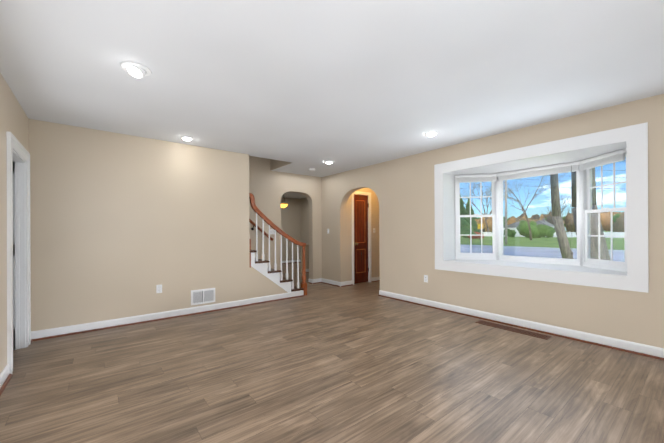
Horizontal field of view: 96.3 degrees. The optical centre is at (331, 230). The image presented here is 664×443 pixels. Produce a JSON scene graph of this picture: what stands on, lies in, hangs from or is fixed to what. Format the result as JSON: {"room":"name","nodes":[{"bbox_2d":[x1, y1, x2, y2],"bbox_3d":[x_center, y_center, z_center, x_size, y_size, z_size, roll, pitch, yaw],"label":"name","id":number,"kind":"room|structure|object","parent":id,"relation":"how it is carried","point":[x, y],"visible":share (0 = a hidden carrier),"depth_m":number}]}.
{"room":"empty living room","nodes":[
{"label":"empty living room","id":0,"kind":"room"},
{"bbox_2d":[0,73,28,373],"bbox_3d":[-1.720,-0.020,1.105,0.120,2.500,5.840,0,0,-38],"label":"wall","id":1,"kind":"structure","parent":0,"point":[14,119],"depth_m":2.48},
{"bbox_2d":[0,364,12,395],"bbox_3d":[-1.333,1.176,0.742,0.033,0.105,4.558,0,0,-38],"label":"baseboard","id":2,"kind":"structure","parent":1,"relation":"attached to","point":[5,376],"depth_m":2.40},
{"bbox_2d":[13,162,15,349],"bbox_3d":[-3.569,0.257,2.826,0.764,1.941,0.106,0,0,-38],"label":"door","id":3,"kind":"structure","parent":1,"relation":"in","point":[14,297],"depth_m":3.07},
{"bbox_2d":[6,131,30,373],"bbox_3d":[-3.083,0.198,2.857,0.149,2.080,0.920,0,0,-38],"label":"door frame","id":4,"kind":"structure","parent":1,"relation":"attached to","point":[18,153],"depth_m":3.11},
{"bbox_2d":[29,119,249,330],"bbox_3d":[-2.426,-0.013,4.190,2.588,2.500,0.120,0,0,-38],"label":"wall","id":5,"kind":"structure","parent":0,"point":[122,225],"depth_m":3.91},
{"bbox_2d":[156,284,161,292],"bbox_3d":[-2.397,0.806,4.127,0.070,0.115,0.009,0,0,-38],"label":"outlet","id":6,"kind":"object","parent":5,"relation":"attached to","point":[158,288],"visible":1,"depth_m":4.12},
{"bbox_2d":[31,290,303,340],"bbox_3d":[-1.957,1.182,4.469,3.636,0.105,0.053,0,0,-38],"label":"baseboard","id":7,"kind":"structure","parent":5,"relation":"attached to","point":[80,328],"depth_m":4.05},
{"bbox_2d":[191,288,214,304],"bbox_3d":[-1.938,0.990,4.485,0.348,0.220,0.012,0,0,-38],"label":"air vent","id":8,"kind":"object","parent":5,"relation":"in","point":[201,296],"visible":1,"depth_m":4.48},
{"bbox_2d":[249,156,291,170],"bbox_3d":[-2.382,-2.713,4.815,3.685,2.900,1.130,0,0,-38],"label":"wall","id":9,"kind":"structure","parent":0,"point":[262,163],"depth_m":6.09},
{"bbox_2d":[249,168,321,278],"bbox_3d":[-1.194,-0.016,6.433,7.300,2.500,0.160,0,0,-38],"label":"wall","id":10,"kind":"structure","parent":0,"point":[268,189],"depth_m":6.37},
{"bbox_2d":[313,278,321,283],"bbox_3d":[-0.335,1.178,6.981,0.257,0.105,0.033,0,0,-38],"label":"baseboard","id":11,"kind":"structure","parent":10,"relation":"attached to","point":[318,280],"depth_m":6.98},
{"bbox_2d":[281,197,300,260],"bbox_3d":[-3.395,-0.003,10.109,5.630,2.500,0.120,0,0,-38],"label":"wall","id":12,"kind":"structure","parent":0,"point":[290,221],"depth_m":11.47},
{"bbox_2d":[282,260,300,263],"bbox_3d":[-3.343,1.194,10.048,5.390,0.105,0.033,0,0,-38],"label":"baseboard","id":13,"kind":"structure","parent":12,"relation":"attached to","point":[289,261],"depth_m":11.43},
{"bbox_2d":[300,198,308,243],"bbox_3d":[0.078,-0.017,10.152,0.120,2.500,4.110,0,0,-38],"label":"wall","id":14,"kind":"structure","parent":0,"point":[304,211],"depth_m":11.50},
{"bbox_2d":[301,245,308,272],"bbox_3d":[-0.259,0.833,9.202,1.590,0.800,0.120,0,0,-38],"label":"wall","id":15,"kind":"structure","parent":0,"point":[307,257],"depth_m":8.74},
{"bbox_2d":[0,262,663,442],"bbox_3d":[-1.681,1.294,4.471,10.500,0.120,11.450,0,0,-38],"label":"floor","id":16,"kind":"structure","parent":0,"point":[363,362],"depth_m":2.41},
{"bbox_2d":[249,193,306,297],"bbox_3d":[-2.203,-0.505,4.911,3.664,3.482,0.985,0,0,-38],"label":"staircase","id":17,"kind":"structure","parent":16,"relation":"on","point":[266,279],"depth_m":5.23},
{"bbox_2d":[475,320,551,339],"bbox_3d":[2.208,1.214,3.674,0.155,0.005,0.805,0,0,-38],"label":"floor vent","id":18,"kind":"object","parent":16,"relation":"in","point":[530,333],"visible":1,"depth_m":3.62},
{"bbox_2d":[0,0,663,198],"bbox_3d":[-1.693,-1.406,4.474,10.500,0.280,11.450,0,0,-38],"label":"ceiling","id":19,"kind":"structure","parent":0,"point":[303,86],"depth_m":2.34},
{"bbox_2d":[120,61,151,78],"bbox_3d":[-1.534,-1.269,2.329,0.208,0.115,0.208,0,0,-38],"label":"recessed light","id":20,"kind":"object","parent":19,"relation":"in","point":[137,70],"visible":0.96,"depth_m":2.30},
{"bbox_2d":[181,136,192,140],"bbox_3d":[-1.980,-1.248,4.064,0.160,0.033,0.160,0,0,-38],"label":"recessed light","id":21,"kind":"object","parent":19,"relation":"in","point":[186,138],"visible":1,"depth_m":4.03},
{"bbox_2d":[281,195,287,208],"bbox_3d":[-1.477,-0.956,8.938,0.304,0.608,0.304,0,0,-38],"label":"pendant lamp","id":22,"kind":"object","parent":19,"relation":"hanging from","point":[284,204],"visible":0.58,"depth_m":8.84},
{"bbox_2d":[425,132,437,136],"bbox_3d":[1.310,-1.262,3.921,0.160,0.033,0.160,0,0,-38],"label":"recessed light","id":23,"kind":"object","parent":19,"relation":"in","point":[430,134],"visible":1,"depth_m":3.88},
{"bbox_2d":[346,188,379,280],"bbox_3d":[0.932,-0.024,7.184,1.671,2.500,0.110,0,0,-38],"label":"wall","id":24,"kind":"structure","parent":0,"point":[375,235],"depth_m":7.14},
{"bbox_2d":[341,280,352,286],"bbox_3d":[0.331,1.175,6.614,0.336,0.105,0.033,0,0,-38],"label":"baseboard","id":25,"kind":"structure","parent":24,"relation":"attached to","point":[346,283],"depth_m":6.61},
{"bbox_2d":[354,194,368,283],"bbox_3d":[0.690,0.190,6.929,0.486,2.050,0.102,0,0,-38],"label":"closet door","id":26,"kind":"structure","parent":24,"relation":"in","point":[361,206],"depth_m":6.96},
{"bbox_2d":[351,191,371,284],"bbox_3d":[0.659,0.159,6.958,0.622,2.136,0.126,0,0,-38],"label":"door frame","id":27,"kind":"structure","parent":24,"relation":"attached to","point":[368,194],"depth_m":7.07},
{"bbox_2d":[371,276,379,281],"bbox_3d":[1.242,1.172,7.332,0.765,0.105,0.033,0,0,-38],"label":"baseboard","id":28,"kind":"structure","parent":24,"relation":"attached to","point":[374,279],"depth_m":7.18},
{"bbox_2d":[321,94,663,347],"bbox_3d":[1.903,-0.031,4.608,0.330,2.500,6.860,0,0,-38],"label":"wall","id":29,"kind":"structure","parent":0,"point":[633,316],"depth_m":3.99},
{"bbox_2d":[321,278,340,286],"bbox_3d":[-0.041,1.177,6.788,0.033,0.105,0.700,0,0,-38],"label":"baseboard","id":30,"kind":"structure","parent":29,"relation":"attached to","point":[331,282],"depth_m":6.75},
{"bbox_2d":[378,290,663,359],"bbox_3d":[2.350,1.163,3.752,0.033,0.105,4.730,0,0,-38],"label":"baseboard","id":31,"kind":"structure","parent":29,"relation":"attached to","point":[627,346],"depth_m":3.53},
{"bbox_2d":[434,122,648,292],"bbox_3d":[2.638,-0.221,4.014,0.790,1.642,2.309,0,0,-38],"label":"bay window","id":32,"kind":"structure","parent":29,"relation":"in","point":[582,156],"depth_m":3.77},
{"label":"outside","id":33,"kind":"structure","parent":0,"visible":0},
{"bbox_2d":[460,231,624,249],"bbox_3d":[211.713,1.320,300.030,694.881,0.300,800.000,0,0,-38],"label":"lawn","id":34,"kind":"structure","parent":33,"point":[512,240],"depth_m":42.45},
{"bbox_2d":[460,244,624,261],"bbox_3d":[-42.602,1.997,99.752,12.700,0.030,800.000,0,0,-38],"label":"road","id":35,"kind":"structure","parent":34,"relation":"on","point":[554,251],"depth_m":23.65},
{"bbox_2d":[460,167,625,260],"bbox_3d":[8.633,-7.570,241.803,297.947,24.250,688.200,0,0,-38],"label":"trees","id":36,"kind":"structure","parent":34,"relation":"on","point":[542,220],"depth_m":54.40}
]}

